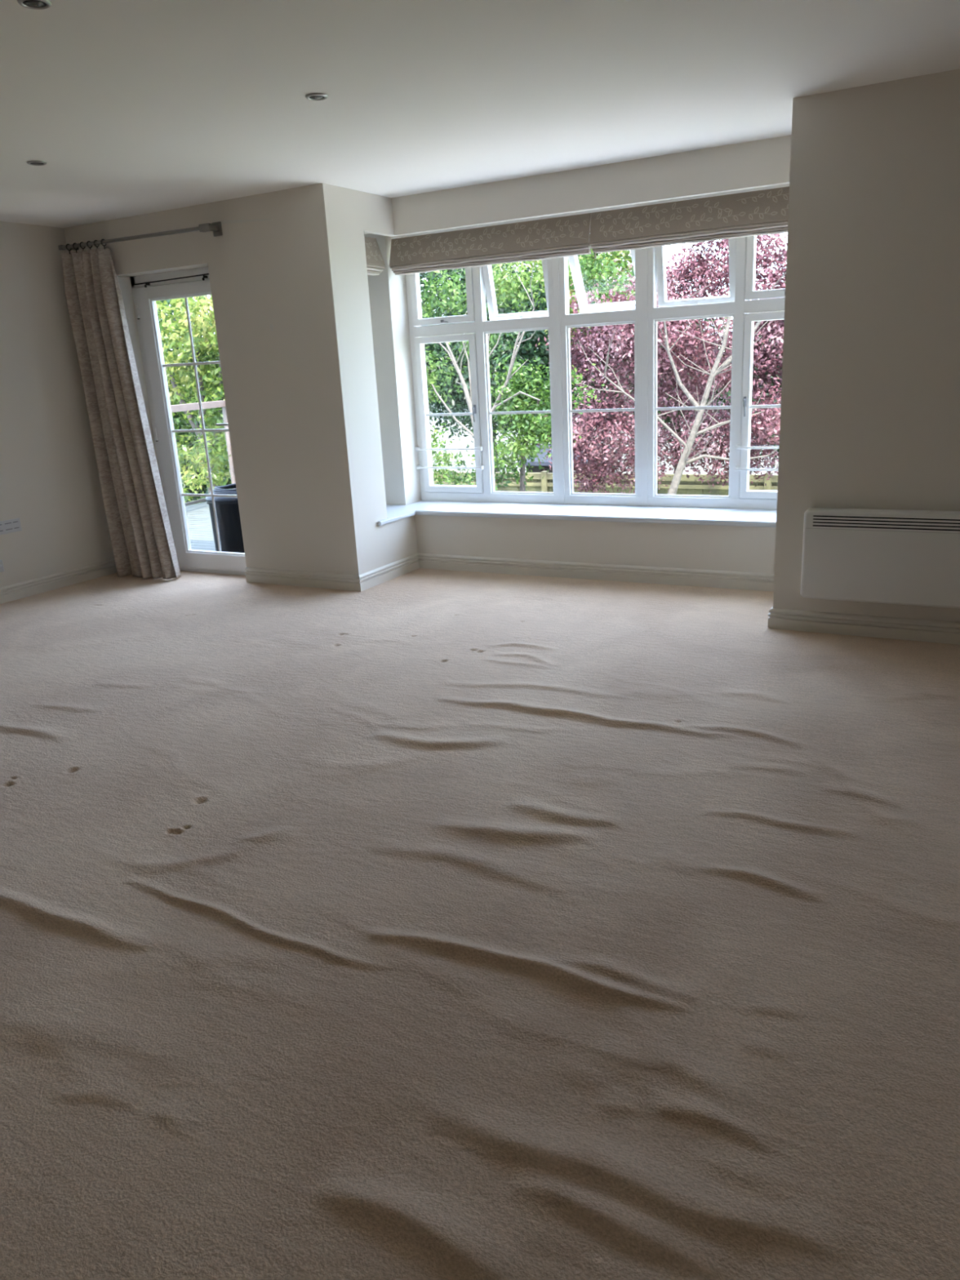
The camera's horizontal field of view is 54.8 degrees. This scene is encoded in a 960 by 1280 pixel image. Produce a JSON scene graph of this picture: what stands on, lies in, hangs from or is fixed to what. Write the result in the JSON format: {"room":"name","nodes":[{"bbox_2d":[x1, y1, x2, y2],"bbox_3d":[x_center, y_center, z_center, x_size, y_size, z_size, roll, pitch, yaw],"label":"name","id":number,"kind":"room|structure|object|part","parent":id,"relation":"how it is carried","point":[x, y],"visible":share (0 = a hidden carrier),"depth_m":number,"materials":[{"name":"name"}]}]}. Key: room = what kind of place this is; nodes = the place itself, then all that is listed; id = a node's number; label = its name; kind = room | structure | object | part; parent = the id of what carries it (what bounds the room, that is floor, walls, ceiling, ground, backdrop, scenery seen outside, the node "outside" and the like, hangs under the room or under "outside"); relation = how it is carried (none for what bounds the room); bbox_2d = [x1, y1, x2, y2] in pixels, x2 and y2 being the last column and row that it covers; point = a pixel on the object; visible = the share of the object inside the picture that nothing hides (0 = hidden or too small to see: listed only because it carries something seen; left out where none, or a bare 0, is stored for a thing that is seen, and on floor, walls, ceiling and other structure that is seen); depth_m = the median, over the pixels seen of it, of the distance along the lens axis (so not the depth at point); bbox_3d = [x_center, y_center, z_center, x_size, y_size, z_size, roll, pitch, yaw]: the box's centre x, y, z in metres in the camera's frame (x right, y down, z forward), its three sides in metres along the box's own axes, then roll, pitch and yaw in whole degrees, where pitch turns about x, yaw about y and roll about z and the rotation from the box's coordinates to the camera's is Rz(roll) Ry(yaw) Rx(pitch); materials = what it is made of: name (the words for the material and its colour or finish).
{"room":"empty living room","nodes":[
{"label":"empty living room","id":0,"kind":"room"},
{"bbox_2d":[0,221,114,587],"bbox_3d":[-4.442,-0.769,4.054,0.270,2.440,7.008,6,19,28],"label":"wall","id":1,"kind":"structure","parent":0,"point":[50,481],"depth_m":6.32,"materials":[{"name":"beige paint"}]},
{"bbox_2d":[0,560,4,572],"bbox_3d":[-3.198,-0.485,6.133,0.017,0.080,0.086,6,19,28],"label":"blank plate","id":2,"kind":"object","parent":1,"relation":"attached to","point":[2,568],"visible":1,"depth_m":6.16,"materials":[{"name":"grey plastic"}]},
{"bbox_2d":[0,517,22,534],"bbox_3d":[-3.143,-0.760,6.186,0.014,0.086,0.160,6,19,28],"label":"electrical outlet","id":3,"kind":"object","parent":1,"relation":"attached to","point":[14,525],"visible":1,"depth_m":6.18,"materials":[{"name":"grey plastic"}]},
{"bbox_2d":[0,559,116,604],"bbox_3d":[-4.256,0.326,4.311,0.020,0.109,6.468,6,19,28],"label":"baseboard","id":4,"kind":"structure","parent":1,"relation":"attached to","point":[48,583],"depth_m":6.52,"materials":[{"name":"beige wood"}]},
{"bbox_2d":[63,182,391,575],"bbox_3d":[-1.722,-1.602,6.324,2.220,2.440,0.373,6,19,28],"label":"wall","id":5,"kind":"structure","parent":0,"point":[287,270],"depth_m":5.84,"materials":[{"name":"beige paint"}]},
{"bbox_2d":[57,221,222,253],"bbox_3d":[-2.220,-2.586,5.986,1.370,0.080,0.123,6,19,28],"label":"rail","id":6,"kind":"object","parent":5,"relation":"attached to","point":[215,227],"visible":1,"depth_m":5.87,"materials":[{"name":"silver metal"}]},
{"bbox_2d":[61,247,181,579],"bbox_3d":[-2.489,-1.523,6.434,0.601,2.217,0.161,6,19,28],"label":"curtain","id":7,"kind":"object","parent":6,"relation":"hanging from","point":[142,541],"visible":1,"depth_m":6.42,"materials":[{"name":"fabric"}]},
{"bbox_2d":[129,266,246,575],"bbox_3d":[-1.968,-1.461,6.476,0.882,2.110,0.170,6,19,28],"label":"door","id":8,"kind":"structure","parent":5,"relation":"in","point":[144,299],"depth_m":6.54,"materials":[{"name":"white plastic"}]},
{"bbox_2d":[133,273,208,287],"bbox_3d":[-2.018,-2.386,6.152,0.797,0.042,0.045,6,19,28],"label":"curtain rod","id":9,"kind":"object","parent":8,"relation":"attached to","point":[148,283],"visible":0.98,"depth_m":6.15,"materials":[{"name":"grey metal"}]},
{"bbox_3d":[-1.727,-1.437,6.281,0.114,0.210,0.060,6,19,28],"label":"handle","id":10,"kind":"part","parent":8,"relation":"part of","materials":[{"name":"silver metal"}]},
{"bbox_2d":[270,324,273,331],"bbox_3d":[-1.289,-1.939,5.748,0.031,0.047,0.011,6,19,28],"label":"light","id":11,"kind":"object","parent":5,"relation":"attached to","point":[271,325],"depth_m":5.74,"materials":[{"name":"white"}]},
{"bbox_2d":[244,566,360,591],"bbox_3d":[-1.190,-0.406,6.184,0.972,0.109,0.020,6,19,28],"label":"baseboard","id":12,"kind":"structure","parent":5,"relation":"attached to","point":[254,575],"depth_m":6.17,"materials":[{"name":"beige wood"}]},
{"bbox_2d":[360,191,421,563],"bbox_3d":[-0.662,-1.700,6.455,0.500,2.440,0.910,6,19,28],"label":"wall","id":13,"kind":"structure","parent":0,"point":[388,297],"depth_m":6.48,"materials":[{"name":"beige paint"}]},
{"bbox_2d":[364,236,385,275],"bbox_3d":[-0.754,-2.471,5.946,0.093,0.231,0.370,6,19,28],"label":"blind","id":14,"kind":"object","parent":13,"relation":"attached to","point":[375,260],"visible":0.38,"depth_m":6.02,"materials":[{"name":"fabric"}]},
{"bbox_2d":[359,553,419,591],"bbox_3d":[-0.604,-0.460,6.256,0.020,0.109,0.728,6,19,28],"label":"baseboard","id":15,"kind":"structure","parent":13,"relation":"attached to","point":[368,580],"depth_m":6.22,"materials":[{"name":"beige wood"}]},
{"bbox_2d":[0,568,959,1279],"bbox_3d":[-0.827,0.615,2.878,7.440,0.046,7.177,6,19,28],"label":"floor","id":16,"kind":"structure","parent":0,"point":[420,923],"depth_m":2.31,"materials":[{"name":"carpet"}]},
{"bbox_2d":[0,0,959,227],"bbox_3d":[-0.876,-1.845,2.300,7.980,0.250,8.070,6,19,28],"label":"ceiling","id":17,"kind":"structure","parent":0,"point":[131,108],"depth_m":3.56,"materials":[{"name":"white paint"}]},
{"bbox_2d":[17,0,51,9],"bbox_3d":[-1.241,-1.775,2.581,0.089,0.009,0.089,6,19,28],"label":"recessed light","id":18,"kind":"object","parent":17,"relation":"in","point":[31,4],"visible":1,"depth_m":2.58,"materials":[{"name":"grey metal"}]},
{"bbox_2d":[26,160,46,165],"bbox_3d":[-2.123,-2.284,4.437,0.089,0.009,0.089,6,19,28],"label":"recessed light","id":19,"kind":"object","parent":17,"relation":"in","point":[30,162],"visible":1,"depth_m":4.42,"materials":[{"name":"grey metal"}]},
{"bbox_2d":[305,93,328,100],"bbox_3d":[-0.636,-2.119,3.613,0.089,0.009,0.089,6,19,28],"label":"recessed light","id":20,"kind":"object","parent":17,"relation":"in","point":[312,96],"visible":1,"depth_m":3.60,"materials":[{"name":"grey metal"}]},
{"bbox_2d":[388,134,791,573],"bbox_3d":[0.722,-1.609,5.899,2.870,2.440,0.573,6,19,28],"label":"wall","id":21,"kind":"structure","parent":0,"point":[766,162],"depth_m":5.56,"materials":[{"name":"beige paint"}]},
{"bbox_2d":[377,500,776,527],"bbox_3d":[0.539,-0.784,5.922,3.060,0.030,0.905,6,19,28],"label":"windowsill","id":22,"kind":"structure","parent":21,"relation":"attached to","point":[621,513],"depth_m":5.98,"materials":[{"name":"grey paint"}]},
{"bbox_2d":[402,183,789,509],"bbox_3d":[0.830,-1.813,6.060,2.900,1.831,0.349,6,19,28],"label":"window","id":23,"kind":"structure","parent":21,"relation":"in","point":[649,265],"depth_m":6.01,"materials":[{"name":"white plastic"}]},
{"bbox_3d":[-0.257,-2.425,6.357,0.484,0.483,0.057,6,19,28],"label":"sash","id":24,"kind":"part","parent":23,"relation":"part of","materials":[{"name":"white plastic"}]},
{"bbox_3d":[-0.042,-1.579,6.453,0.018,0.115,0.044,5,18,25],"label":"handle","id":25,"kind":"part","parent":23,"relation":"part of","materials":[{"name":"grey plastic"}]},
{"bbox_2d":[389,213,591,275],"bbox_3d":[0.037,-2.521,5.928,1.440,0.231,0.081,6,19,28],"label":"blind","id":26,"kind":"object","parent":23,"relation":"attached to","point":[568,235],"visible":1,"depth_m":5.88,"materials":[{"name":"fabric"}]},
{"bbox_3d":[0.256,-2.375,6.153,0.484,0.483,0.057,6,32,28],"label":"sash","id":27,"kind":"part","parent":23,"relation":"part of","materials":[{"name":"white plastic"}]},
{"bbox_3d":[0.819,-2.336,5.935,0.464,0.483,0.057,6,48,28],"label":"sash","id":28,"kind":"part","parent":23,"relation":"part of","materials":[{"name":"white plastic"}]},
{"bbox_2d":[588,186,789,258],"bbox_3d":[1.285,-2.375,5.265,1.395,0.262,0.081,6,19,28],"label":"blind","id":29,"kind":"object","parent":23,"relation":"attached to","point":[766,211],"visible":0.81,"depth_m":5.28,"materials":[{"name":"fabric"}]},
{"bbox_3d":[1.305,-2.262,5.578,0.488,0.483,0.057,6,29,28],"label":"sash","id":30,"kind":"part","parent":23,"relation":"part of","materials":[{"name":"white plastic"}]},
{"bbox_3d":[1.593,-1.406,5.578,0.018,0.115,0.044,5,18,25],"label":"handle","id":31,"kind":"part","parent":23,"relation":"part of","materials":[{"name":"grey plastic"}]},
{"bbox_3d":[1.765,-2.212,5.276,0.480,0.483,0.057,6,19,28],"label":"sash","id":32,"kind":"part","parent":23,"relation":"part of","materials":[{"name":"white plastic"}]},
{"bbox_2d":[417,553,773,591],"bbox_3d":[0.700,-0.438,5.945,2.605,0.109,0.020,6,19,28],"label":"baseboard","id":33,"kind":"structure","parent":21,"relation":"attached to","point":[625,573],"depth_m":5.89,"materials":[{"name":"beige wood"}]},
{"bbox_2d":[773,80,893,614],"bbox_3d":[1.919,-1.357,4.843,0.400,2.440,1.336,6,19,28],"label":"wall","id":34,"kind":"structure","parent":0,"point":[840,138],"depth_m":4.19,"materials":[{"name":"beige paint"}]},
{"bbox_2d":[857,68,959,622],"bbox_3d":[2.932,-1.076,3.721,2.485,2.440,0.270,6,19,28],"label":"wall","id":35,"kind":"structure","parent":0,"point":[913,464],"depth_m":4.03,"materials":[{"name":"beige paint"}]},
{"bbox_2d":[767,608,959,644],"bbox_3d":[2.620,0.014,4.087,2.634,0.109,0.020,6,19,28],"label":"baseboard","id":36,"kind":"structure","parent":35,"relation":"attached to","point":[873,626],"depth_m":4.48,"materials":[{"name":"beige wood"}]},
{"bbox_2d":[800,507,959,608],"bbox_3d":[2.019,-0.376,4.258,1.022,0.433,0.092,6,19,28],"label":"heater","id":37,"kind":"object","parent":35,"relation":"attached to","point":[879,556],"visible":1,"depth_m":4.29,"materials":[{"name":"white metal"}]},
{"label":"outside","id":38,"kind":"structure","parent":0,"visible":0},
{"bbox_3d":[6.756,-3.134,22.662,70.000,0.300,74.000,6,19,28],"label":"ground","id":39,"kind":"structure","parent":38,"visible":0},
{"bbox_2d":[157,295,232,505],"bbox_3d":[-5.086,-3.767,16.329,6.456,5.820,3.834,8,20,32],"label":"tree","id":40,"kind":"object","parent":39,"relation":"on","point":[205,489],"visible":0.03,"depth_m":15.59,"materials":[{"name":"green plant"}]},
{"bbox_2d":[419,264,512,400],"bbox_3d":[-1.935,-5.603,20.537,6.172,6.580,3.604,10,21,38],"label":"evergreen tree","id":41,"kind":"object","parent":39,"relation":"on","point":[449,272],"visible":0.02,"depth_m":18.72,"materials":[{"name":"green plant"}]},
{"bbox_2d":[424,262,546,472],"bbox_3d":[0.211,-5.003,19.220,4.084,5.964,3.152,8,20,33],"label":"evergreen tree","id":42,"kind":"object","parent":39,"relation":"on","point":[451,404],"visible":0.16,"depth_m":18.61,"materials":[{"name":"green plant"}]},
{"bbox_2d":[228,470,777,495],"bbox_3d":[2.762,-1.803,15.179,22.360,1.880,0.110,6,19,28],"label":"fence","id":43,"kind":"object","parent":39,"relation":"on","point":[686,486],"visible":0.09,"depth_m":14.80,"materials":[{"name":"brown wood"}]},
{"bbox_3d":[-1.339,-2.999,17.125,1.850,0.220,0.100,6,19,28],"label":"rail","id":44,"kind":"part","parent":43,"relation":"part of","materials":[{"name":"brown wood"}]},
{"bbox_3d":[0.294,-2.826,16.252,1.850,0.220,0.100,6,19,28],"label":"rail","id":45,"kind":"part","parent":43,"relation":"part of","materials":[{"name":"brown wood"}]},
{"bbox_3d":[0.337,-2.008,16.518,1.826,1.758,0.029,6,19,28],"label":"panel","id":46,"kind":"part","parent":43,"relation":"part of","materials":[{"name":"brown wood"}]},
{"bbox_3d":[1.153,-1.972,16.035,0.100,1.880,0.100,6,19,28],"label":"post","id":47,"kind":"part","parent":43,"relation":"part of","materials":[{"name":"brown wood"}]},
{"bbox_3d":[1.927,-2.654,15.378,1.850,0.220,0.100,6,19,28],"label":"rail","id":48,"kind":"part","parent":43,"relation":"part of","materials":[{"name":"brown wood"}]},
{"bbox_3d":[1.970,-1.836,15.644,1.826,1.759,0.030,6,19,28],"label":"panel","id":49,"kind":"part","parent":43,"relation":"part of","materials":[{"name":"brown wood"}]},
{"bbox_3d":[3.561,-2.481,14.505,1.850,0.220,0.100,6,19,28],"label":"rail","id":50,"kind":"part","parent":43,"relation":"part of","materials":[{"name":"brown wood"}]},
{"bbox_3d":[3.603,-1.665,14.771,1.826,1.761,0.028,6,19,28],"label":"panel","id":51,"kind":"part","parent":43,"relation":"part of","materials":[{"name":"brown wood"}]},
{"bbox_3d":[4.419,-1.627,14.288,0.100,1.880,0.100,6,19,28],"label":"post","id":52,"kind":"part","parent":43,"relation":"part of","materials":[{"name":"brown wood"}]},
{"bbox_3d":[5.194,-2.309,13.632,1.850,0.220,0.100,6,19,28],"label":"rail","id":53,"kind":"part","parent":43,"relation":"part of","materials":[{"name":"brown wood"}]},
{"bbox_3d":[5.236,-1.492,13.897,1.826,1.762,0.030,6,19,28],"label":"panel","id":54,"kind":"part","parent":43,"relation":"part of","materials":[{"name":"wood"}]},
{"bbox_2d":[448,255,625,445],"bbox_3d":[1.245,-4.808,18.209,3.503,6.062,2.971,3,18,20],"label":"evergreen tree","id":55,"kind":"object","parent":39,"relation":"on","point":[541,351],"visible":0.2,"depth_m":17.36,"materials":[{"name":"green plant"}]},
{"bbox_2d":[518,444,617,472],"bbox_3d":[1.742,-2.594,17.492,1.350,2.170,1.800,6,19,28],"label":"garden shed","id":56,"kind":"object","parent":39,"relation":"on","point":[535,468],"visible":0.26,"depth_m":16.76,"materials":[{"name":"grey wood"}]},
{"bbox_2d":[517,231,664,473],"bbox_3d":[1.953,-4.267,16.129,2.958,6.135,1.909,6,19,28],"label":"tree","id":57,"kind":"object","parent":39,"relation":"on","point":[625,258],"visible":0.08,"depth_m":15.45,"materials":[{"name":"green plant"}]},
{"bbox_2d":[427,342,778,475],"bbox_3d":[3.752,-7.156,29.028,30.600,4.050,6.600,6,19,28],"label":"house","id":58,"kind":"structure","parent":39,"relation":"on","point":[467,440],"depth_m":28.21,"materials":[{"name":"grey"}]},
{"bbox_2d":[571,289,727,473],"bbox_3d":[3.223,-4.520,18.515,3.832,5.126,2.948,7,20,31],"label":"evergreen tree","id":59,"kind":"object","parent":39,"relation":"on","point":[668,420],"visible":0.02,"depth_m":17.71,"materials":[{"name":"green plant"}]},
{"bbox_2d":[535,233,787,494],"bbox_3d":[3.171,-2.792,12.158,5.284,5.482,2.800,3,18,21],"label":"tree","id":60,"kind":"object","parent":39,"relation":"on","point":[713,373],"visible":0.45,"depth_m":12.07,"materials":[{"name":"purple plant"}]},
{"bbox_2d":[661,327,757,474],"bbox_3d":[4.589,-3.843,17.745,2.510,4.130,2.538,-4,17,-3],"label":"evergreen tree","id":61,"kind":"object","parent":39,"relation":"on","point":[716,391],"visible":0.04,"depth_m":17.20,"materials":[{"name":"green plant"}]},
{"bbox_2d":[711,272,785,467],"bbox_3d":[5.839,-3.855,16.005,5.174,5.022,3.343,-13,19,-29],"label":"evergreen tree","id":62,"kind":"object","parent":39,"relation":"on","point":[778,380],"visible":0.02,"depth_m":15.10,"materials":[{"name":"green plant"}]},
{"bbox_3d":[0.782,0.838,10.147,16.000,0.130,5.180,6,19,28],"label":"patio","id":63,"kind":"object","parent":39,"relation":"on","visible":0},
{"bbox_2d":[419,248,635,485],"bbox_3d":[0.179,-2.629,12.241,3.965,5.435,2.506,5,19,25],"label":"birch tree","id":64,"kind":"object","parent":63,"relation":"on","point":[519,279],"visible":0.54,"depth_m":11.86,"materials":[{"name":"green plant"}]},
{"bbox_2d":[456,357,604,491],"bbox_3d":[0.612,-1.645,11.760,1.894,3.775,1.595,6,19,28],"label":"bush","id":65,"kind":"object","parent":63,"relation":"on","point":[532,428],"visible":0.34,"depth_m":11.27,"materials":[{"name":"green plant"}]},
{"bbox_3d":[-0.744,0.763,3.061,7.980,0.310,8.020,6,19,28],"label":"floor slab","id":66,"kind":"structure","parent":0,"visible":0},
{"bbox_2d":[185,502,215,551],"bbox_3d":[-2.075,-0.978,8.992,4.130,0.230,3.600,6,19,28],"label":"deck","id":67,"kind":"object","parent":66,"relation":"attached to","point":[198,516],"visible":0.09,"depth_m":9.18,"materials":[{"name":"grey wood"}]},
{"bbox_2d":[170,400,235,506],"bbox_3d":[-2.110,-1.697,8.990,3.056,1.150,3.494,3,18,19],"label":"balcony railing","id":68,"kind":"object","parent":67,"relation":"on","point":[189,406],"visible":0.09,"depth_m":10.59,"materials":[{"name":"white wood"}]},
{"bbox_3d":[-3.494,-1.288,9.589,0.040,0.030,3.449,3,18,19],"label":"rail","id":69,"kind":"part","parent":68,"relation":"part of","materials":[{"name":"grey metal"}]},
{"bbox_3d":[-3.548,-2.273,9.293,0.090,0.070,3.449,3,18,19],"label":"handrail","id":70,"kind":"part","parent":68,"relation":"part of","materials":[{"name":"white wood"}]},
{"bbox_3d":[-2.964,-2.227,11.012,0.050,1.090,0.050,6,19,28],"label":"post","id":71,"kind":"part","parent":68,"relation":"part of","materials":[{"name":"white wood"}]},
{"bbox_2d":[205,483,244,553],"bbox_3d":[-1.946,-0.969,7.532,0.504,0.580,0.504,6,19,28],"label":"plastic tub","id":72,"kind":"object","parent":67,"relation":"on","point":[227,508],"visible":0.38,"depth_m":7.33,"materials":[{"name":"black plastic"}]},
{"bbox_3d":[-1.957,-1.177,7.469,0.504,0.050,0.504,6,19,28],"label":"lid","id":73,"kind":"part","parent":72,"relation":"part of","materials":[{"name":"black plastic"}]}
]}

